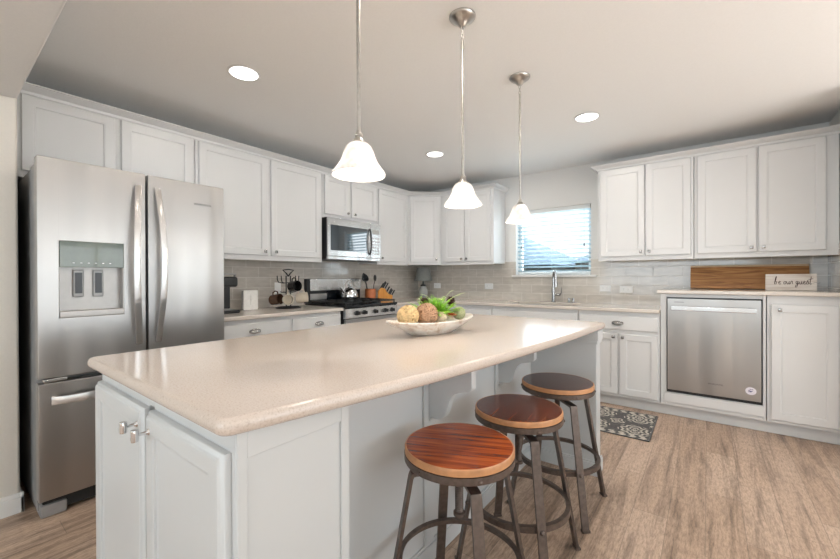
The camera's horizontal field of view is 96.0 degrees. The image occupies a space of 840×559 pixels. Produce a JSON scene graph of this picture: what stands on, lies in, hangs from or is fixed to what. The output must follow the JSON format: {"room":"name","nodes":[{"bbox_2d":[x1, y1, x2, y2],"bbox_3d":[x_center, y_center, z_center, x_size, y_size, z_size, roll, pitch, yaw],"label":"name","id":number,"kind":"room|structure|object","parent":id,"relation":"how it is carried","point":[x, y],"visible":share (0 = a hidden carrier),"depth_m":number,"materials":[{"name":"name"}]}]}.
{"room":"kitchen","nodes":[
{"label":"kitchen","id":0,"kind":"room"},
{"bbox_2d":[0,95,19,497],"bbox_3d":[-3.781,-0.015,0.229,0.635,2.460,4.810,0,0,37],"label":"wall","id":1,"kind":"structure","parent":0,"point":[9,311],"depth_m":1.92,"materials":[{"name":"paint"}]},
{"bbox_2d":[0,487,23,518],"bbox_3d":[-3.648,1.164,0.144,0.348,0.102,4.823,0,0,37],"label":"baseboard","id":2,"kind":"structure","parent":1,"relation":"attached to","point":[13,504],"depth_m":1.92,"materials":[{"name":"paint"}]},
{"bbox_2d":[17,93,194,182],"bbox_3d":[-2.127,-0.844,2.606,0.374,0.512,0.950,0,0,37],"label":"upper cabinet","id":3,"kind":"object","parent":1,"relation":"attached to","point":[47,128],"visible":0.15,"depth_m":2.42,"materials":[{"name":"paint"}]},
{"bbox_2d":[0,0,66,97],"bbox_3d":[0.387,-1.092,-0.077,6.365,0.335,0.230,0,0,37],"label":"beam","id":4,"kind":"structure","parent":0,"point":[25,25],"depth_m":1.43,"materials":[{"name":"paint"}]},
{"bbox_2d":[0,402,839,558],"bbox_3d":[0.020,1.226,0.004,7.250,0.050,9.250,0,0,37],"label":"floor","id":5,"kind":"structure","parent":0,"point":[699,489],"depth_m":1.97,"materials":[{"name":"brown wood"}]},
{"bbox_2d":[18,155,223,518],"bbox_3d":[-1.899,0.294,2.437,0.889,1.811,0.900,0,0,37],"label":"refrigerator","id":6,"kind":"object","parent":5,"relation":"on","point":[111,261],"visible":0.88,"depth_m":2.05,"materials":[{"name":"silver metal"}]},
{"bbox_2d":[224,311,340,339],"bbox_3d":[-1.358,0.754,3.372,0.650,0.881,1.211,0,0,37],"label":"base cabinet","id":7,"kind":"object","parent":5,"relation":"on","point":[253,327],"visible":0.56,"depth_m":3.14,"materials":[{"name":"paint"}]},
{"bbox_2d":[224,305,343,321],"bbox_3d":[-1.365,0.296,3.374,0.643,0.032,1.218,0,0,37],"label":"countertop","id":8,"kind":"structure","parent":7,"relation":"on","point":[268,312],"depth_m":3.26,"materials":[{"name":"stone"}]},
{"bbox_2d":[224,273,239,313],"bbox_3d":[-1.654,0.117,3.142,0.283,0.328,0.180,0,0,37],"label":"coffee maker","id":9,"kind":"object","parent":8,"relation":"on","point":[229,282],"visible":0.39,"depth_m":3.11,"materials":[{"name":"black plastic"}]},
{"bbox_2d":[242,290,257,309],"bbox_3d":[-1.542,0.191,3.428,0.040,0.178,0.136,0,0,37],"label":"plaque","id":10,"kind":"object","parent":8,"relation":"on","point":[249,297],"visible":1,"depth_m":3.41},
{"bbox_2d":[275,269,300,308],"bbox_3d":[-1.266,0.089,3.636,0.245,0.377,0.245,0,0,37],"label":"mug tree","id":11,"kind":"object","parent":8,"relation":"on","point":[286,282],"visible":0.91,"depth_m":3.63,"materials":[{"name":"black metal"}]},
{"bbox_2d":[268,291,282,304],"bbox_3d":[-1.356,0.177,3.560,0.112,0.138,0.100,0,0,19],"label":"mug","id":12,"kind":"object","parent":11,"relation":"hanging from","point":[273,299],"visible":0.94,"depth_m":3.54,"materials":[{"name":"brown ceramic"}]},
{"bbox_2d":[282,291,293,304],"bbox_3d":[-1.235,0.175,3.529,0.100,0.136,0.107,0,0,-26],"label":"mug","id":13,"kind":"object","parent":11,"relation":"hanging from","point":[288,299],"visible":1,"depth_m":3.56,"materials":[{"name":"beige ceramic"}]},
{"bbox_2d":[287,277,301,290],"bbox_3d":[-1.183,0.050,3.556,0.107,0.136,0.100,0,0,36],"label":"mug","id":14,"kind":"object","parent":11,"relation":"hanging from","point":[295,285],"visible":1,"depth_m":3.55,"materials":[{"name":"black ceramic"}]},
{"bbox_2d":[296,289,308,302],"bbox_3d":[-1.145,0.164,3.671,0.112,0.138,0.100,0,0,-4],"label":"mug","id":15,"kind":"object","parent":11,"relation":"hanging from","point":[300,297],"visible":0.96,"depth_m":3.63,"materials":[{"name":"beige ceramic"}]},
{"bbox_2d":[95,329,602,558],"bbox_3d":[-0.040,0.757,1.858,1.270,0.875,2.236,0,0,37],"label":"kitchen island","id":16,"kind":"object","parent":5,"relation":"on","point":[331,484],"visible":0.62,"depth_m":1.10,"materials":[{"name":"paint"}]},
{"bbox_2d":[87,312,604,435],"bbox_3d":[-0.021,0.300,1.896,1.301,0.038,2.273,0,0,37],"label":"island countertop","id":17,"kind":"structure","parent":16,"relation":"on","point":[228,387],"depth_m":1.27,"materials":[{"name":"beige stone"}]},
{"bbox_2d":[386,313,472,335],"bbox_3d":[0.066,0.237,1.953,0.570,0.084,0.232,0,0,-41],"label":"dough bowl","id":18,"kind":"object","parent":17,"relation":"on","point":[415,329],"visible":0.85,"depth_m":1.85,"materials":[{"name":"white wood"}]},
{"bbox_2d":[397,305,418,322],"bbox_3d":[-0.057,0.178,1.821,0.108,0.107,0.107,0,0,-32],"label":"ball","id":19,"kind":"object","parent":18,"relation":"in","point":[407,313],"visible":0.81,"depth_m":1.78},
{"bbox_2d":[417,303,437,322],"bbox_3d":[0.033,0.174,1.883,0.112,0.113,0.113,0,0,37],"label":"ball","id":20,"kind":"object","parent":18,"relation":"in","point":[427,313],"visible":0.87,"depth_m":1.84,"materials":[{"name":"brown wicker"}]},
{"bbox_2d":[408,290,464,316],"bbox_3d":[0.084,0.133,2.007,0.213,0.140,0.404,0,0,40],"label":"fern","id":21,"kind":"object","parent":18,"relation":"in","point":[439,306],"visible":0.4,"depth_m":1.97,"materials":[{"name":"green plant"}]},
{"bbox_2d":[420,298,428,303],"bbox_3d":[0.023,0.127,1.956,0.049,0.060,0.050,0,0,37],"label":"pine cone","id":22,"kind":"object","parent":21,"relation":"on","point":[422,299],"visible":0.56,"depth_m":1.94,"materials":[{"name":"brown plant"}]},
{"bbox_2d":[447,296,454,305],"bbox_3d":[0.172,0.126,2.097,0.049,0.060,0.050,0,0,37],"label":"pine cone","id":23,"kind":"object","parent":21,"relation":"on","point":[448,297],"visible":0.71,"depth_m":2.09,"materials":[{"name":"brown plant"}]},
{"bbox_2d":[435,311,446,321],"bbox_3d":[0.104,0.197,1.926,0.066,0.066,0.065,0,0,37],"label":"ball","id":24,"kind":"object","parent":18,"relation":"in","point":[443,317],"visible":0.62,"depth_m":1.91,"materials":[{"name":"beige"}]},
{"bbox_2d":[453,307,465,319],"bbox_3d":[0.213,0.187,2.060,0.070,0.070,0.071,0,0,37],"label":"ball","id":25,"kind":"object","parent":18,"relation":"in","point":[460,313],"visible":0.93,"depth_m":2.04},
{"bbox_2d":[304,279,397,323],"bbox_3d":[-0.725,0.583,4.147,0.716,1.172,0.770,0,0,37],"label":"gas range","id":26,"kind":"object","parent":5,"relation":"on","point":[321,292],"visible":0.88,"depth_m":4.06,"materials":[{"name":"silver metal"}]},
{"bbox_2d":[340,280,357,298],"bbox_3d":[-0.800,0.117,4.289,0.196,0.218,0.196,0,0,-8],"label":"kettle","id":27,"kind":"object","parent":26,"relation":"on","point":[349,292],"visible":1,"depth_m":4.22,"materials":[{"name":"silver metal"}]},
{"bbox_2d":[305,301,396,307],"bbox_3d":[-0.743,0.273,4.159,0.638,0.023,0.770,0,0,37],"label":"cooktop","id":28,"kind":"object","parent":26,"relation":"in","point":[368,304],"depth_m":3.95,"materials":[{"name":"black metal"}]},
{"bbox_2d":[340,311,390,323],"bbox_3d":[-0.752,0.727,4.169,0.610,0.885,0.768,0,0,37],"label":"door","id":29,"kind":"structure","parent":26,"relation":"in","point":[343,321],"depth_m":3.91,"materials":[{"name":"silver metal"}]},
{"bbox_2d":[395,303,421,313],"bbox_3d":[-0.325,0.745,4.729,0.646,0.881,0.617,0,0,37],"label":"base cabinet","id":30,"kind":"object","parent":5,"relation":"on","point":[400,306],"visible":0.02,"depth_m":4.44,"materials":[{"name":"paint"}]},
{"bbox_2d":[393,423,524,558],"bbox_3d":[0.133,0.875,1.280,0.423,0.641,0.423,0,0,33],"label":"bar stool","id":31,"kind":"object","parent":5,"relation":"on","point":[459,455],"visible":1,"depth_m":1.23,"materials":[{"name":"orange wood"}]},
{"bbox_2d":[445,304,491,314],"bbox_3d":[0.628,0.741,4.745,0.883,0.881,0.646,0,0,37],"label":"base cabinet","id":32,"kind":"object","parent":5,"relation":"on","point":[473,309],"visible":0.04,"depth_m":4.36,"materials":[{"name":"paint"}]},
{"bbox_2d":[454,394,580,558],"bbox_3d":[0.426,0.873,1.638,0.423,0.641,0.423,0,0,37],"label":"bar stool","id":33,"kind":"object","parent":5,"relation":"on","point":[526,416],"visible":0.94,"depth_m":1.54,"materials":[{"name":"brown metal"}]},
{"bbox_2d":[492,306,578,320],"bbox_3d":[1.347,0.740,4.194,0.919,0.881,0.644,0,0,37],"label":"base cabinet","id":34,"kind":"object","parent":5,"relation":"on","point":[563,314],"visible":0.02,"depth_m":3.93,"materials":[{"name":"paint"}]},
{"bbox_2d":[389,297,659,313],"bbox_3d":[0.837,0.285,4.219,3.119,0.032,1.229,0,0,37],"label":"countertop","id":35,"kind":"structure","parent":34,"relation":"on","point":[634,308],"depth_m":4.03,"materials":[{"name":"stone"}]},
{"bbox_2d":[365,289,375,297],"bbox_3d":[-0.611,0.197,4.661,0.134,0.150,0.134,0,0,37],"label":"utensil crock","id":36,"kind":"object","parent":35,"relation":"on","point":[369,293],"visible":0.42,"depth_m":4.61,"materials":[{"name":"ceramic"}]},
{"bbox_2d":[361,274,368,288],"bbox_3d":[-0.655,0.100,4.580,0.073,0.324,0.139,0,0,37],"label":"utensil","id":37,"kind":"object","parent":36,"relation":"in","point":[364,277],"visible":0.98,"depth_m":4.58,"materials":[{"name":"black plastic"}]},
{"bbox_2d":[378,288,392,298],"bbox_3d":[-0.442,0.191,4.832,0.187,0.159,0.090,0,0,0],"label":"knife block","id":38,"kind":"object","parent":35,"relation":"on","point":[382,292],"visible":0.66,"depth_m":4.79,"materials":[{"name":"brown wood"}]},
{"bbox_2d":[414,268,431,297],"bbox_3d":[0.045,0.057,5.336,0.256,0.420,0.256,0,0,37],"label":"table lamp","id":39,"kind":"object","parent":35,"relation":"on","point":[422,274],"visible":0.98,"depth_m":5.26,"materials":[{"name":"black metal"}]},
{"bbox_2d":[551,270,561,301],"bbox_3d":[1.555,0.081,4.279,0.108,0.368,0.189,0,0,5],"label":"faucet","id":40,"kind":"object","parent":35,"relation":"on","point":[554,275],"visible":1,"depth_m":4.33,"materials":[{"name":"metal"}]},
{"bbox_2d":[507,373,606,533],"bbox_3d":[0.742,0.870,2.042,0.423,0.641,0.423,0,0,37],"label":"bar stool","id":41,"kind":"object","parent":5,"relation":"on","point":[560,387],"visible":0.74,"depth_m":1.92,"materials":[{"name":"brown metal"}]},
{"bbox_2d":[579,310,660,402],"bbox_3d":[1.984,0.740,3.708,0.673,0.881,0.650,0,0,37],"label":"base cabinet","id":42,"kind":"object","parent":5,"relation":"on","point":[630,346],"visible":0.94,"depth_m":3.42,"materials":[{"name":"paint"}]},
{"bbox_2d":[600,406,657,441],"bbox_3d":[1.411,1.179,3.320,1.106,0.008,0.618,0,0,37],"label":"kitchen rug","id":43,"kind":"object","parent":5,"relation":"on","point":[630,424],"visible":0.49,"depth_m":3.08,"materials":[{"name":"grey fabric"}]},
{"bbox_2d":[660,294,765,420],"bbox_3d":[2.536,0.652,3.310,0.679,1.055,0.608,0,0,37],"label":"base cabinet","id":44,"kind":"object","parent":5,"relation":"on","point":[753,411],"visible":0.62,"depth_m":3.08,"materials":[{"name":"paint"}]},
{"bbox_2d":[667,297,762,405],"bbox_3d":[2.523,0.559,3.271,0.612,0.807,0.632,0,0,37],"label":"dishwasher","id":45,"kind":"object","parent":44,"relation":"in","point":[715,345],"visible":1,"depth_m":3.04,"materials":[{"name":"silver metal"}]},
{"bbox_2d":[600,393,839,444],"bbox_3d":[1.589,1.132,3.748,3.584,0.098,0.012,0,0,37],"label":"trim","id":46,"kind":"structure","parent":44,"relation":"attached to","point":[777,428],"depth_m":3.05,"materials":[{"name":"paint"}]},
{"bbox_2d":[657,288,839,296],"bbox_3d":[2.686,0.108,3.174,1.130,0.030,0.646,0,0,37],"label":"countertop","id":47,"kind":"structure","parent":44,"relation":"on","point":[762,292],"depth_m":2.96,"materials":[{"name":"stone"}]},
{"bbox_2d":[690,264,809,288],"bbox_3d":[2.877,-0.018,3.338,0.794,0.215,0.087,0,0,37],"label":"cutting board","id":48,"kind":"object","parent":47,"relation":"on","point":[713,276],"visible":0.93,"depth_m":3.36,"materials":[{"name":"brown wood"}]},
{"bbox_2d":[765,274,816,290],"bbox_3d":[3.017,0.026,3.067,0.319,0.132,0.031,0,0,37],"label":"sign","id":49,"kind":"object","parent":47,"relation":"on","point":[808,282],"visible":1,"depth_m":3.06,"materials":[{"name":"white wood"}]},
{"bbox_2d":[766,296,839,432],"bbox_3d":[2.970,0.652,2.958,0.427,1.055,0.646,0,0,37],"label":"base cabinet","id":50,"kind":"object","parent":5,"relation":"on","point":[803,332],"visible":0.93,"depth_m":2.74,"materials":[{"name":"paint"}]},
{"bbox_2d":[25,0,839,191],"bbox_3d":[0.011,-1.289,-0.005,7.250,0.060,9.250,0,0,37],"label":"ceiling","id":51,"kind":"structure","parent":0,"point":[659,75],"depth_m":2.32,"materials":[{"name":"paint"}]},
{"bbox_2d":[227,64,260,81],"bbox_3d":[-1.079,-1.259,2.317,0.190,0.007,0.190,0,0,37],"label":"recessed light","id":52,"kind":"object","parent":51,"relation":"in","point":[241,72],"visible":1,"depth_m":2.31,"materials":[{"name":"paint"}]},
{"bbox_2d":[332,0,385,181],"bbox_3d":[-0.209,-0.806,1.281,0.182,0.911,0.182,0,0,37],"label":"pendant light","id":53,"kind":"object","parent":51,"relation":"hanging from","point":[358,162],"visible":1,"depth_m":1.27,"materials":[{"name":"white glass"}]},
{"bbox_2d":[426,151,443,156],"bbox_3d":[0.153,-1.270,3.851,0.190,0.007,0.190,0,0,37],"label":"recessed light","id":54,"kind":"object","parent":51,"relation":"in","point":[431,153],"visible":1,"depth_m":3.85,"materials":[{"name":"white"}]},
{"bbox_2d":[444,7,481,208],"bbox_3d":[0.206,-0.810,1.825,0.182,0.911,0.182,0,0,37],"label":"pendant light","id":55,"kind":"object","parent":51,"relation":"hanging from","point":[463,196],"visible":1,"depth_m":1.81,"materials":[{"name":"white glass"}]},
{"bbox_2d":[505,72,534,223],"bbox_3d":[0.629,-0.813,2.379,0.182,0.911,0.182,0,0,37],"label":"pendant light","id":56,"kind":"object","parent":51,"relation":"hanging from","point":[520,214],"visible":1,"depth_m":2.36,"materials":[{"name":"white glass"}]},
{"bbox_2d":[574,112,599,121],"bbox_3d":[1.314,-1.271,2.974,0.190,0.007,0.190,0,0,37],"label":"recessed light","id":57,"kind":"object","parent":51,"relation":"in","point":[588,116],"visible":1,"depth_m":2.97,"materials":[{"name":"white"}]},
{"bbox_2d":[429,122,828,274],"bbox_3d":[2.835,-0.052,3.572,7.100,2.460,0.150,0,0,37],"label":"wall","id":58,"kind":"structure","parent":0,"point":[575,185],"depth_m":4.38,"materials":[{"name":"paint"}]},
{"bbox_2d":[398,196,440,265],"bbox_3d":[0.025,-0.654,5.217,0.629,0.928,0.629,0,0,37],"label":"upper cabinet","id":59,"kind":"object","parent":58,"relation":"attached to","point":[424,247],"visible":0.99,"depth_m":4.98,"materials":[{"name":"paint"}]},
{"bbox_2d":[440,189,504,265],"bbox_3d":[0.662,-0.649,4.890,0.774,0.940,0.374,0,0,37],"label":"upper cabinet","id":60,"kind":"object","parent":58,"relation":"attached to","point":[473,236],"visible":0.94,"depth_m":4.72,"materials":[{"name":"paint"}]},
{"bbox_2d":[20,82,508,196],"bbox_3d":[-0.597,-1.103,3.459,1.162,0.051,4.175,0,0,37],"label":"trim","id":61,"kind":"structure","parent":60,"relation":"attached to","point":[30,89],"depth_m":2.84,"materials":[{"name":"paint"}]},
{"bbox_2d":[512,275,596,276],"bbox_3d":[1.568,-0.036,4.472,0.982,0.022,0.115,0,0,37],"label":"trim","id":62,"kind":"structure","parent":58,"relation":"attached to","point":[512,275],"depth_m":4.40,"materials":[{"name":"paint"}]},
{"bbox_2d":[519,210,590,274],"bbox_3d":[1.614,-0.441,4.545,0.877,0.796,0.050,0,0,37],"label":"window","id":63,"kind":"structure","parent":58,"relation":"in","point":[520,253],"depth_m":4.53,"materials":[{"name":"plastic"}]},
{"bbox_2d":[518,204,590,274],"bbox_3d":[1.571,-0.444,4.489,0.853,0.786,0.070,0,0,37],"label":"window blind","id":64,"kind":"object","parent":63,"relation":"attached to","point":[584,207],"visible":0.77,"depth_m":4.45,"materials":[{"name":"plastic"}]},
{"bbox_2d":[418,255,827,304],"bbox_3d":[1.653,0.082,4.375,4.231,0.595,0.008,0,0,37],"label":"tiled wall","id":65,"kind":"structure","parent":58,"relation":"attached to","point":[646,277],"depth_m":4.15,"materials":[{"name":"grey tile"}]},
{"bbox_2d":[434,283,440,287],"bbox_3d":[0.248,0.096,5.436,0.115,0.074,0.008,0,0,37],"label":"wall outlet","id":66,"kind":"object","parent":65,"relation":"attached to","point":[436,285],"visible":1,"depth_m":5.43,"materials":[{"name":"plastic"}]},
{"bbox_2d":[485,283,492,288],"bbox_3d":[0.900,0.095,4.939,0.118,0.074,0.008,0,0,37],"label":"wall outlet","id":67,"kind":"object","parent":65,"relation":"attached to","point":[487,285],"visible":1,"depth_m":4.94,"materials":[{"name":"plastic"}]},
{"bbox_2d":[600,285,610,291],"bbox_3d":[2.006,0.101,4.095,0.112,0.070,0.008,0,0,37],"label":"wall outlet","id":68,"kind":"object","parent":65,"relation":"attached to","point":[607,288],"visible":1,"depth_m":4.09,"materials":[{"name":"plastic"}]},
{"bbox_2d":[620,286,632,292],"bbox_3d":[2.166,0.109,3.973,0.122,0.074,0.008,0,0,37],"label":"wall outlet","id":69,"kind":"object","parent":65,"relation":"attached to","point":[623,289],"visible":1,"depth_m":3.97,"materials":[{"name":"plastic"}]},
{"bbox_2d":[598,157,693,260],"bbox_3d":[2.207,-0.651,3.712,0.785,0.940,0.374,0,0,37],"label":"upper cabinet","id":70,"kind":"object","parent":58,"relation":"attached to","point":[646,211],"visible":0.98,"depth_m":3.56,"materials":[{"name":"paint"}]},
{"bbox_2d":[591,124,839,173],"bbox_3d":[2.530,-1.114,3.456,1.733,0.051,0.387,0,0,37],"label":"trim","id":71,"kind":"structure","parent":70,"relation":"attached to","point":[834,129],"depth_m":3.20,"materials":[{"name":"paint"}]},
{"bbox_2d":[694,133,838,258],"bbox_3d":[2.872,-0.651,3.204,0.879,0.940,0.374,0,0,37],"label":"upper cabinet","id":72,"kind":"object","parent":58,"relation":"attached to","point":[778,199],"visible":1,"depth_m":3.05,"materials":[{"name":"paint"}]},
{"bbox_2d":[829,109,839,242],"bbox_3d":[3.133,-0.051,2.715,0.120,2.460,0.850,0,0,37],"label":"wall","id":73,"kind":"structure","parent":0,"point":[835,120],"depth_m":2.84,"materials":[{"name":"paint"}]},
{"bbox_2d":[828,243,839,291],"bbox_3d":[3.138,-0.021,2.826,0.008,0.500,0.652,0,0,37],"label":"tiled wall","id":74,"kind":"structure","parent":73,"relation":"attached to","point":[833,260],"depth_m":2.93,"materials":[{"name":"grey tile"}]},
{"bbox_3d":[-2.795,-0.026,2.144,0.120,2.460,9.250,0,0,37],"label":"wall","id":75,"kind":"structure","parent":0,"visible":0},
{"bbox_2d":[224,259,417,309],"bbox_3d":[-1.015,0.092,4.371,0.008,0.595,3.250,0,0,37],"label":"tiled wall","id":76,"kind":"structure","parent":75,"relation":"attached to","point":[261,276],"depth_m":4.05,"materials":[{"name":"grey tile"}]},
{"bbox_2d":[194,140,321,261],"bbox_3d":[-1.473,-0.636,3.463,0.374,0.940,1.195,0,0,37],"label":"upper cabinet","id":77,"kind":"object","parent":76,"relation":"attached to","point":[273,209],"visible":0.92,"depth_m":3.33,"materials":[{"name":"paint"}]},
{"bbox_2d":[274,282,280,292],"bbox_3d":[-1.433,0.090,3.810,0.008,0.110,0.070,0,0,37],"label":"wall outlet","id":78,"kind":"object","parent":76,"relation":"attached to","point":[277,285],"visible":0.86,"depth_m":3.81,"materials":[{"name":"plastic"}]},
{"bbox_2d":[358,188,407,265],"bbox_3d":[-0.446,-0.644,4.810,0.374,0.940,0.582,0,0,37],"label":"upper cabinet","id":79,"kind":"object","parent":76,"relation":"attached to","point":[392,208],"visible":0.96,"depth_m":4.70,"materials":[{"name":"paint"}]},
{"bbox_2d":[322,174,376,223],"bbox_3d":[-0.868,-0.872,4.257,0.374,0.477,0.795,0,0,37],"label":"upper cabinet","id":80,"kind":"object","parent":75,"relation":"attached to","point":[341,199],"visible":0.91,"depth_m":4.11,"materials":[{"name":"paint"}]},
{"bbox_2d":[322,217,380,261],"bbox_3d":[-0.838,-0.418,4.236,0.431,0.430,0.772,0,0,37],"label":"microwave","id":81,"kind":"object","parent":80,"relation":"attached to","point":[343,240],"visible":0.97,"depth_m":4.07,"materials":[{"name":"silver metal"}]},
{"label":"outside","id":82,"kind":"structure","parent":0,"visible":0},
{"bbox_3d":[16.271,1.275,31.158,55.000,0.100,59.700,0,0,37],"label":"ground","id":83,"kind":"structure","parent":82,"visible":0},
{"bbox_2d":[523,237,575,271],"bbox_3d":[5.545,-1.240,32.846,15.700,5.000,10.800,0,0,37],"label":"neighboring house","id":84,"kind":"structure","parent":83,"relation":"on","point":[524,241],"depth_m":26.20,"materials":[{"name":"white"}]},
{"bbox_2d":[573,255,588,269],"bbox_3d":[19.171,-1.268,26.225,14.200,5.000,10.800,0,0,37],"label":"neighboring house","id":85,"kind":"structure","parent":83,"relation":"on","point":[578,259],"depth_m":26.07,"materials":[{"name":"white"}]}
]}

